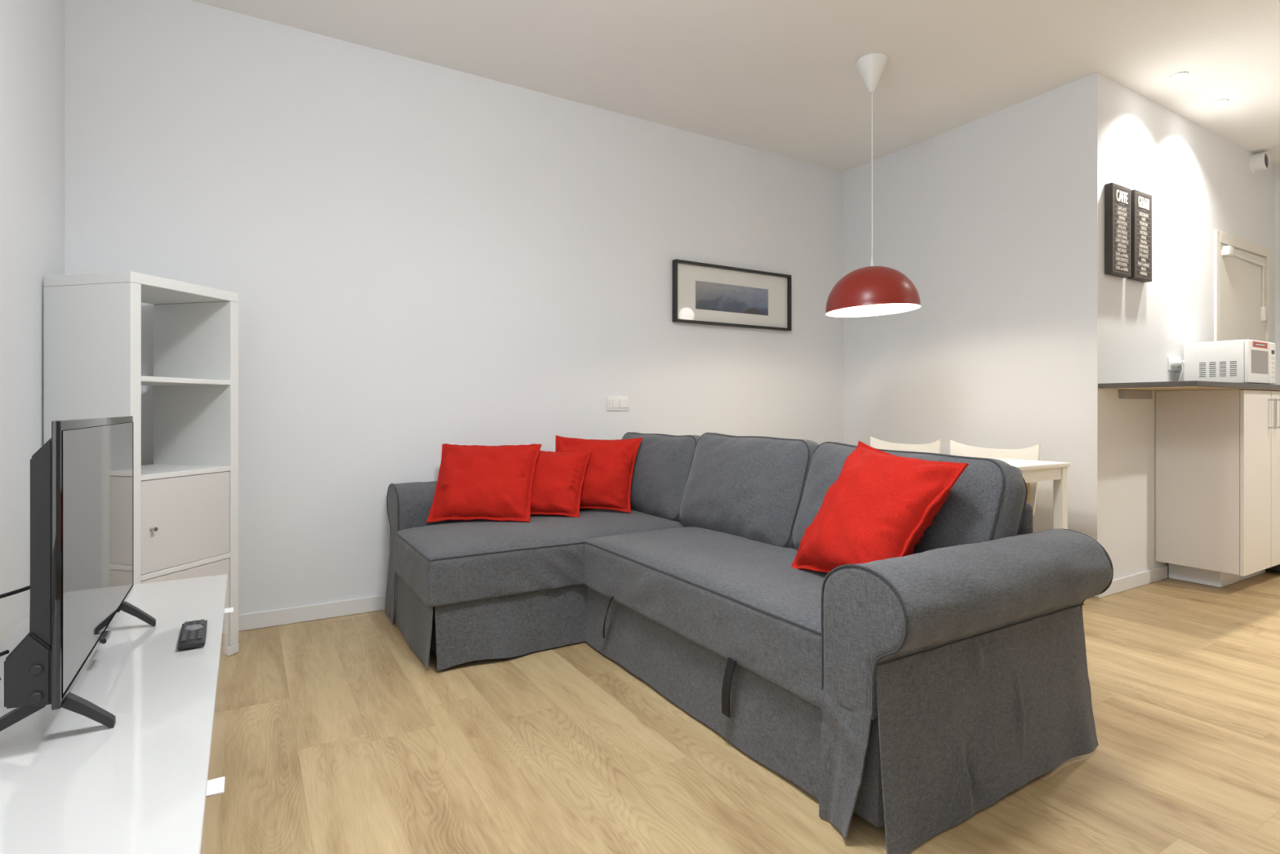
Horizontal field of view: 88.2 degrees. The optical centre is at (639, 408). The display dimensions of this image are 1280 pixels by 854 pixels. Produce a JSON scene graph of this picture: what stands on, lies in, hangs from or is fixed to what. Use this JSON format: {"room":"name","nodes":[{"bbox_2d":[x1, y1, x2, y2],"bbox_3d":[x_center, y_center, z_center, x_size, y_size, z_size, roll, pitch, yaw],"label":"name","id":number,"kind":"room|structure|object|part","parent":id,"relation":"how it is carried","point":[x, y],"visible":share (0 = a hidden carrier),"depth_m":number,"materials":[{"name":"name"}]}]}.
{"room":"living room","nodes":[
{"label":"living room","id":0,"kind":"room"},
{"bbox_2d":[0,0,64,643],"bbox_3d":[-0.795,-0.388,-0.026,0.150,2.776,6.173,0,0,-31],"label":"wall","id":1,"kind":"structure","parent":0,"point":[32,32],"depth_m":2.16,"materials":[{"name":"white paint"}]},
{"bbox_2d":[64,0,843,614],"bbox_3d":[-0.496,-0.388,3.839,4.637,2.776,0.150,0,0,-31],"label":"wall","id":2,"kind":"structure","parent":0,"point":[420,257],"depth_m":3.32,"materials":[{"name":"white paint"}]},
{"bbox_2d":[238,592,396,631],"bbox_3d":[-0.390,0.963,3.808,4.487,0.073,0.014,0,0,-31],"label":"baseboard","id":3,"kind":"structure","parent":2,"relation":"attached to","point":[258,620],"depth_m":3.10,"materials":[{"name":"white wood"}]},
{"bbox_2d":[606,395,629,410],"bbox_3d":[-0.130,-0.029,3.964,0.153,0.087,0.012,0,0,-31],"label":"light switch","id":4,"kind":"object","parent":2,"relation":"attached to","point":[613,402],"visible":1,"depth_m":3.96,"materials":[{"name":"white plastic"}]},
{"bbox_2d":[672,258,791,331],"bbox_3d":[0.634,-0.740,4.405,0.982,0.390,0.039,0,0,-31],"label":"framed picture","id":5,"kind":"object","parent":2,"relation":"attached to","point":[704,293],"visible":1,"depth_m":4.39,"materials":[{"name":"black wood"}]},
{"bbox_2d":[695,280,768,315],"bbox_3d":[0.621,-0.731,4.409,0.638,0.198,0.002,0,0,-31],"label":"print","id":6,"kind":"object","parent":5,"relation":"attached to","point":[717,298],"depth_m":4.40},
{"bbox_2d":[190,0,1279,172],"bbox_3d":[2.301,-1.826,1.830,7.370,0.100,6.473,0,0,-31],"label":"ceiling","id":7,"kind":"structure","parent":0,"point":[782,77],"depth_m":3.29,"materials":[{"name":"white paint"}]},
{"bbox_2d":[825,52,920,316],"bbox_3d":[1.186,-1.132,3.374,0.461,1.287,0.461,0,0,-31],"label":"pendant lamp","id":8,"kind":"object","parent":7,"relation":"hanging from","point":[872,290],"visible":1,"depth_m":3.26,"materials":[{"name":"red plastic"}]},
{"bbox_3d":[1.186,-1.169,3.374,0.019,0.894,0.019,0,0,-31],"label":"cord","id":9,"kind":"part","parent":8,"relation":"part of","materials":[{"name":"white plastic"}]},
{"bbox_3d":[1.186,-0.605,3.374,0.461,0.232,0.461,0,0,-31],"label":"lamp shade","id":10,"kind":"part","parent":8,"relation":"part of","materials":[{"name":"red metal"}]},
{"bbox_2d":[1168,71,1188,79],"bbox_3d":[2.874,-1.768,3.524,0.084,0.013,0.084,0,0,-31],"label":"recessed light","id":11,"kind":"object","parent":7,"relation":"in","point":[1180,75],"visible":1,"depth_m":3.51,"materials":[{"name":"white plastic"}]},
{"bbox_2d":[1209,98,1228,106],"bbox_3d":[3.361,-1.768,3.831,0.084,0.013,0.084,0,0,-31],"label":"recessed light","id":12,"kind":"object","parent":7,"relation":"in","point":[1219,102],"visible":1,"depth_m":3.82,"materials":[{"name":"white plastic"}]},
{"bbox_2d":[217,568,1279,853],"bbox_3d":[2.301,1.050,1.830,7.370,0.100,6.473,0,0,-31],"label":"floor","id":13,"kind":"structure","parent":0,"point":[340,738],"depth_m":1.88,"materials":[{"name":"brown wood"}]},
{"bbox_2d":[0,573,233,853],"bbox_3d":[-0.991,0.760,1.178,0.440,0.480,1.844,0,0,-31],"label":"tv stand","id":14,"kind":"object","parent":13,"relation":"on","point":[152,782],"visible":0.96,"depth_m":1.03,"materials":[{"name":"white laminate"}]},
{"bbox_2d":[0,415,155,731],"bbox_3d":[-1.114,0.269,1.320,0.190,0.500,0.766,0,0,-31],"label":"television","id":15,"kind":"object","parent":14,"relation":"on","point":[82,477],"visible":1,"depth_m":1.07,"materials":[{"name":"black plastic"}]},
{"bbox_2d":[0,649,8,656],"bbox_3d":[-1.082,0.332,0.910,0.014,0.110,0.313,0,0,36],"label":"cable","id":16,"kind":"object","parent":15,"relation":"attached to","point":[6,651],"visible":1,"depth_m":1.03,"materials":[{"name":"grey plastic"}]},
{"bbox_2d":[0,585,30,598],"bbox_3d":[-1.038,0.288,0.886,0.045,0.022,0.391,0,0,25],"label":"cable","id":17,"kind":"object","parent":15,"relation":"attached to","point":[27,588],"visible":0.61,"depth_m":1.04,"materials":[{"name":"grey plastic"}]},
{"bbox_2d":[177,618,207,649],"bbox_3d":[-1.013,0.508,1.497,0.050,0.018,0.180,0,0,-32],"label":"remote control","id":18,"kind":"object","parent":14,"relation":"on","point":[193,633],"visible":1,"depth_m":1.47,"materials":[{"name":"grey plastic"}]},
{"bbox_3d":[-0.480,0.718,0.697,0.016,0.354,0.486,0,0,-31],"label":"door","id":19,"kind":"part","parent":14,"relation":"part of","materials":[{"name":"white"}]},
{"bbox_3d":[-0.780,0.718,1.197,0.016,0.354,0.672,0,0,-31],"label":"door","id":20,"kind":"part","parent":14,"relation":"part of","materials":[{"name":"white wood"}]},
{"bbox_3d":[-0.605,0.538,0.939,0.024,0.004,0.044,0,0,-31],"label":"handle","id":21,"kind":"part","parent":14,"relation":"part of","materials":[{"name":"white"}]},
{"bbox_3d":[-1.127,0.718,1.776,0.016,0.354,0.670,0,0,-31],"label":"door","id":22,"kind":"part","parent":14,"relation":"part of","materials":[{"name":"white wood"}]},
{"bbox_3d":[-1.095,0.538,1.757,0.024,0.004,0.044,0,0,-31],"label":"handle","id":23,"kind":"part","parent":14,"relation":"part of","materials":[{"name":"white"}]},
{"bbox_2d":[44,271,238,656],"bbox_3d":[-1.877,0.264,2.529,0.410,1.469,0.452,0,0,13],"label":"shelving unit","id":24,"kind":"object","parent":13,"relation":"on","point":[185,503],"visible":0.59,"depth_m":2.48,"materials":[{"name":"white wood"}]},
{"bbox_3d":[-1.934,0.265,2.330,0.390,1.395,0.038,0,0,13],"label":"panel","id":25,"kind":"part","parent":24,"relation":"part of","materials":[{"name":"white wood"}]},
{"bbox_3d":[-1.887,-0.452,2.531,0.390,0.037,0.452,0,0,13],"label":"panel","id":26,"kind":"part","parent":24,"relation":"part of","materials":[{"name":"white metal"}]},
{"bbox_3d":[-1.723,0.427,2.339,0.024,0.016,0.016,0,0,13],"label":"knob","id":27,"kind":"part","parent":24,"relation":"part of","materials":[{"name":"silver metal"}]},
{"bbox_3d":[-1.708,0.418,2.490,0.016,0.327,0.370,0,0,13],"label":"door","id":28,"kind":"part","parent":24,"relation":"part of","materials":[{"name":"white wood"}]},
{"bbox_3d":[-1.708,0.782,2.490,0.016,0.355,0.370,0,0,13],"label":"door","id":29,"kind":"part","parent":24,"relation":"part of","materials":[{"name":"white wood"}]},
{"bbox_3d":[-1.887,-0.103,2.531,0.389,0.019,0.376,0,0,13],"label":"shelf","id":30,"kind":"part","parent":24,"relation":"part of","materials":[{"name":"white wood"}]},
{"bbox_3d":[-1.887,0.243,2.531,0.389,0.019,0.376,0,0,13],"label":"shelf","id":31,"kind":"part","parent":24,"relation":"part of","materials":[{"name":"white wood"}]},
{"bbox_3d":[-1.887,0.594,2.531,0.389,0.019,0.376,0,0,13],"label":"shelf","id":32,"kind":"part","parent":24,"relation":"part of","materials":[{"name":"white wood"}]},
{"bbox_3d":[-1.839,0.265,2.733,0.390,1.395,0.038,0,0,13],"label":"panel","id":33,"kind":"part","parent":24,"relation":"part of","materials":[{"name":"white wood"}]},
{"bbox_3d":[-1.886,0.980,2.531,0.392,0.035,0.452,0,0,13],"label":"panel","id":34,"kind":"part","parent":24,"relation":"part of","materials":[{"name":"white wood"}]},
{"bbox_2d":[385,431,1113,853],"bbox_3d":[0.044,0.555,2.579,1.583,0.883,2.593,0,0,-31],"label":"sofa","id":35,"kind":"object","parent":13,"relation":"on","point":[910,695],"visible":0.89,"depth_m":1.91,"materials":[{"name":"grey fabric"}]},
{"bbox_2d":[426,443,541,522],"bbox_3d":[-0.738,0.350,3.159,0.495,0.347,0.302,0,0,-1],"label":"throw pillow","id":36,"kind":"object","parent":35,"relation":"on","point":[475,482],"visible":1,"depth_m":3.08,"materials":[{"name":"red fabric"}]},
{"bbox_3d":[-0.540,0.529,3.550,1.507,0.342,0.287,0,0,-31],"label":"armrest","id":37,"kind":"part","parent":35,"relation":"part of","materials":[{"name":"grey fabric"}]},
{"bbox_3d":[-0.414,0.633,3.075,1.284,0.224,0.687,0,0,-31],"label":"chaise seat","id":38,"kind":"part","parent":35,"relation":"part of","materials":[{"name":"grey fabric"}]},
{"bbox_2d":[530,448,592,517],"bbox_3d":[-0.469,0.365,3.279,0.443,0.322,0.267,0,0,2],"label":"throw pillow","id":39,"kind":"object","parent":35,"relation":"on","point":[558,477],"visible":0.62,"depth_m":3.21,"materials":[{"name":"red fabric"}]},
{"bbox_2d":[555,435,642,513],"bbox_3d":[-0.247,0.334,3.406,0.512,0.383,0.229,0,0,3],"label":"throw pillow","id":40,"kind":"object","parent":35,"relation":"on","point":[606,484],"visible":0.68,"depth_m":3.35,"materials":[{"name":"red fabric"}]},
{"bbox_2d":[622,431,700,521],"bbox_3d":[0.091,0.356,3.513,0.314,0.446,0.772,0,0,-31],"label":"cushion","id":41,"kind":"object","parent":35,"relation":"on","point":[663,464],"depth_m":3.28,"materials":[{"name":"grey fabric"}]},
{"bbox_3d":[0.377,0.632,2.381,0.642,0.231,1.388,0,0,-31],"label":"seat","id":42,"kind":"part","parent":35,"relation":"part of","materials":[{"name":"grey fabric"}]},
{"bbox_2d":[679,432,819,548],"bbox_3d":[0.470,0.350,2.866,0.322,0.470,0.779,0,0,-31],"label":"cushion","id":43,"kind":"object","parent":35,"relation":"on","point":[753,489],"depth_m":2.70,"materials":[{"name":"grey fabric"}]},
{"bbox_3d":[0.881,0.815,1.792,0.855,0.310,0.128,0,0,-31],"label":"arm","id":44,"kind":"part","parent":35,"relation":"part of","materials":[{"name":"grey fabric"}]},
{"bbox_2d":[790,440,968,573],"bbox_3d":[0.701,0.322,2.037,0.325,0.419,0.480,0,0,-19],"label":"throw pillow","id":45,"kind":"object","parent":35,"relation":"on","point":[880,505],"visible":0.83,"depth_m":1.93,"materials":[{"name":"red fabric"}]},
{"bbox_2d":[792,441,1026,554],"bbox_3d":[0.863,0.361,2.239,0.322,0.466,0.799,0,0,-31],"label":"cushion","id":46,"kind":"object","parent":35,"relation":"on","point":[987,502],"depth_m":1.95,"materials":[{"name":"grey fabric"}]},
{"bbox_3d":[0.893,0.529,1.745,0.904,0.342,0.250,0,0,-31],"label":"armrest","id":47,"kind":"part","parent":35,"relation":"part of","materials":[{"name":"grey fabric"}]},
{"bbox_3d":[0.609,0.633,3.023,0.090,0.690,2.300,0,0,-31],"label":"backrest","id":48,"kind":"part","parent":35,"relation":"part of","materials":[{"name":"grey fabric"}]},
{"bbox_2d":[870,435,941,453],"bbox_3d":[1.449,0.591,3.946,0.486,0.822,0.501,0,0,-31],"label":"dining chair","id":49,"kind":"object","parent":13,"relation":"on","point":[933,447],"visible":0.09,"depth_m":4.07,"materials":[{"name":"white wood"}]},
{"bbox_2d":[950,440,1040,516],"bbox_3d":[1.743,0.591,3.476,0.486,0.822,0.501,0,0,-31],"label":"dining chair","id":50,"kind":"object","parent":13,"relation":"on","point":[1033,453],"visible":0.08,"depth_m":3.53,"materials":[{"name":"white wood"}]},
{"bbox_3d":[1.999,0.660,3.401,0.078,0.683,0.042,0,0,-31],"label":"leg","id":51,"kind":"part","parent":50,"relation":"part of","materials":[{"name":"white wood"}]},
{"bbox_2d":[953,454,1070,528],"bbox_3d":[1.403,0.629,3.482,0.748,0.742,1.250,0,0,-31],"label":"dining table","id":52,"kind":"object","parent":13,"relation":"on","point":[1032,471],"visible":0.19,"depth_m":3.12,"materials":[{"name":"white wood"}]},
{"bbox_3d":[2.004,0.639,3.149,0.044,0.722,0.044,0,0,-31],"label":"leg","id":53,"kind":"part","parent":52,"relation":"part of","materials":[{"name":"white wood"}]},
{"bbox_2d":[1155,389,1276,587],"bbox_3d":[3.267,0.449,3.745,0.395,1.099,0.429,0,0,-31],"label":"base cabinet","id":54,"kind":"object","parent":13,"relation":"on","point":[1213,446],"visible":1,"depth_m":3.63,"materials":[{"name":"white wood"}]},
{"bbox_3d":[3.355,0.396,3.598,0.391,0.985,0.017,0,0,-31],"label":"door","id":55,"kind":"part","parent":54,"relation":"part of","materials":[{"name":"beige metal"}]},
{"bbox_3d":[3.503,0.030,3.657,0.012,0.170,0.034,0,0,-31],"label":"handle","id":56,"kind":"part","parent":54,"relation":"part of","materials":[{"name":"silver metal"}]},
{"bbox_2d":[1239,390,1279,581],"bbox_3d":[3.611,0.449,3.951,0.402,1.099,0.429,0,0,-31],"label":"base cabinet","id":57,"kind":"object","parent":13,"relation":"on","point":[1275,433],"visible":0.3,"depth_m":3.73,"materials":[{"name":"white wood"}]},
{"bbox_2d":[1097,380,1279,391],"bbox_3d":[3.528,-0.117,3.907,2.331,0.029,0.424,0,0,-31],"label":"countertop","id":58,"kind":"structure","parent":57,"relation":"on","point":[1191,384],"depth_m":3.35,"materials":[{"name":"laminate"}]},
{"bbox_2d":[1168,355,1183,381],"bbox_3d":[3.216,-0.223,3.932,0.160,0.174,0.061,0,0,-31],"label":"power outlet","id":59,"kind":"object","parent":58,"relation":"on","point":[1175,363],"visible":0.65,"depth_m":3.92,"materials":[{"name":"white plastic"}]},
{"bbox_3d":[3.203,-0.268,3.954,0.160,0.085,0.010,0,0,-31],"label":"plate","id":60,"kind":"part","parent":59,"relation":"part of","materials":[{"name":"white plastic"}]},
{"bbox_3d":[3.195,-0.199,3.905,0.011,0.127,0.038,0,0,-6],"label":"cord","id":61,"kind":"part","parent":59,"relation":"part of","materials":[{"name":"white plastic"}]},
{"bbox_2d":[1183,339,1275,384],"bbox_3d":[3.453,-0.256,3.867,0.411,0.250,0.297,0,0,-31],"label":"microwave","id":62,"kind":"object","parent":58,"relation":"on","point":[1238,361],"visible":0.84,"depth_m":3.74,"materials":[{"name":"white plastic"}]},
{"bbox_3d":[3.483,-0.261,3.726,0.314,0.238,0.020,0,0,-31],"label":"door","id":63,"kind":"part","parent":62,"relation":"part of","materials":[{"name":"white plastic"}]},
{"bbox_3d":[3.494,-0.357,3.721,0.160,0.016,0.002,0,0,-31],"label":"sticker panel","id":64,"kind":"part","parent":62,"relation":"part of","materials":[{"name":"red"}]},
{"bbox_3d":[3.659,-0.261,3.831,0.093,0.238,0.020,0,0,-31],"label":"control panel","id":65,"kind":"part","parent":62,"relation":"part of","materials":[{"name":"white plastic"}]},
{"bbox_3d":[3.700,0.396,3.804,0.398,0.985,0.017,0,0,-31],"label":"door","id":66,"kind":"part","parent":57,"relation":"part of","materials":[{"name":"beige metal"}]},
{"bbox_2d":[1266,564,1279,571],"bbox_3d":[4.048,0.440,4.201,0.595,1.080,0.424,0,0,-31],"label":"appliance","id":67,"kind":"object","parent":13,"relation":"on","point":[1277,567],"visible":0.02,"depth_m":3.98,"materials":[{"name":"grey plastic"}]},
{"bbox_2d":[843,84,1066,532],"bbox_3d":[1.961,-0.388,4.395,0.150,2.776,1.723,0,0,-31],"label":"wall","id":68,"kind":"structure","parent":0,"point":[974,214],"depth_m":4.10,"materials":[{"name":"white paint"}]},
{"bbox_2d":[1066,71,1267,579],"bbox_3d":[3.422,-0.388,4.179,2.433,2.776,0.150,0,0,-31],"label":"wall","id":69,"kind":"structure","parent":0,"point":[1120,330],"depth_m":3.69,"materials":[{"name":"white paint"}]},
{"bbox_2d":[1104,182,1130,278],"bbox_3d":[2.580,-0.956,3.563,0.210,0.480,0.039,0,0,-31],"label":"menu sign","id":70,"kind":"object","parent":69,"relation":"attached to","point":[1117,197],"visible":1,"depth_m":3.52,"materials":[{"name":"black wood"}]},
{"bbox_2d":[1100,565,1167,597],"bbox_3d":[2.761,0.963,3.687,0.793,0.073,0.014,0,0,-31],"label":"baseboard","id":71,"kind":"structure","parent":69,"relation":"attached to","point":[1136,580],"depth_m":3.69,"materials":[{"name":"white wood"}]},
{"bbox_2d":[1119,389,1152,399],"bbox_3d":[2.765,-0.076,3.677,0.325,0.049,0.034,0,0,-31],"label":"bracket","id":72,"kind":"object","parent":69,"relation":"attached to","point":[1123,393],"visible":1,"depth_m":3.65,"materials":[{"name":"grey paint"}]},
{"bbox_2d":[1127,189,1151,282],"bbox_3d":[2.795,-0.959,3.692,0.210,0.486,0.039,0,0,-31],"label":"menu sign","id":73,"kind":"object","parent":69,"relation":"attached to","point":[1140,202],"visible":1,"depth_m":3.66,"materials":[{"name":"black wood"}]},
{"bbox_2d":[1213,230,1271,384],"bbox_3d":[4.112,-0.075,4.528,0.970,2.150,0.120,0,0,-31],"label":"door","id":74,"kind":"structure","parent":69,"relation":"in","point":[1242,268],"depth_m":4.49,"materials":[{"name":"white paint"}]},
{"bbox_3d":[4.109,-0.042,4.534,0.826,2.073,0.048,0,0,-31],"label":"panel","id":75,"kind":"part","parent":74,"relation":"part of","materials":[{"name":"white paint"}]},
{"bbox_2d":[1248,151,1270,173],"bbox_3d":[4.284,-1.700,4.563,0.136,0.136,0.078,0,0,-31],"label":"spotlight","id":76,"kind":"object","parent":69,"relation":"in","point":[1260,162],"visible":1,"depth_m":4.54,"materials":[{"name":"white plastic"}]},
{"bbox_2d":[1267,162,1275,384],"bbox_3d":[4.530,-0.388,4.843,0.150,2.776,0.150,0,0,-31],"label":"wall","id":77,"kind":"structure","parent":0,"point":[1271,171],"depth_m":4.79,"materials":[{"name":"white paint"}]},
{"bbox_2d":[1275,164,1279,384],"bbox_3d":[5.802,-0.388,3.012,0.150,2.776,4.600,0,0,-31],"label":"wall","id":78,"kind":"structure","parent":0,"point":[1277,166],"depth_m":4.80,"materials":[{"name":"white paint"}]}
]}

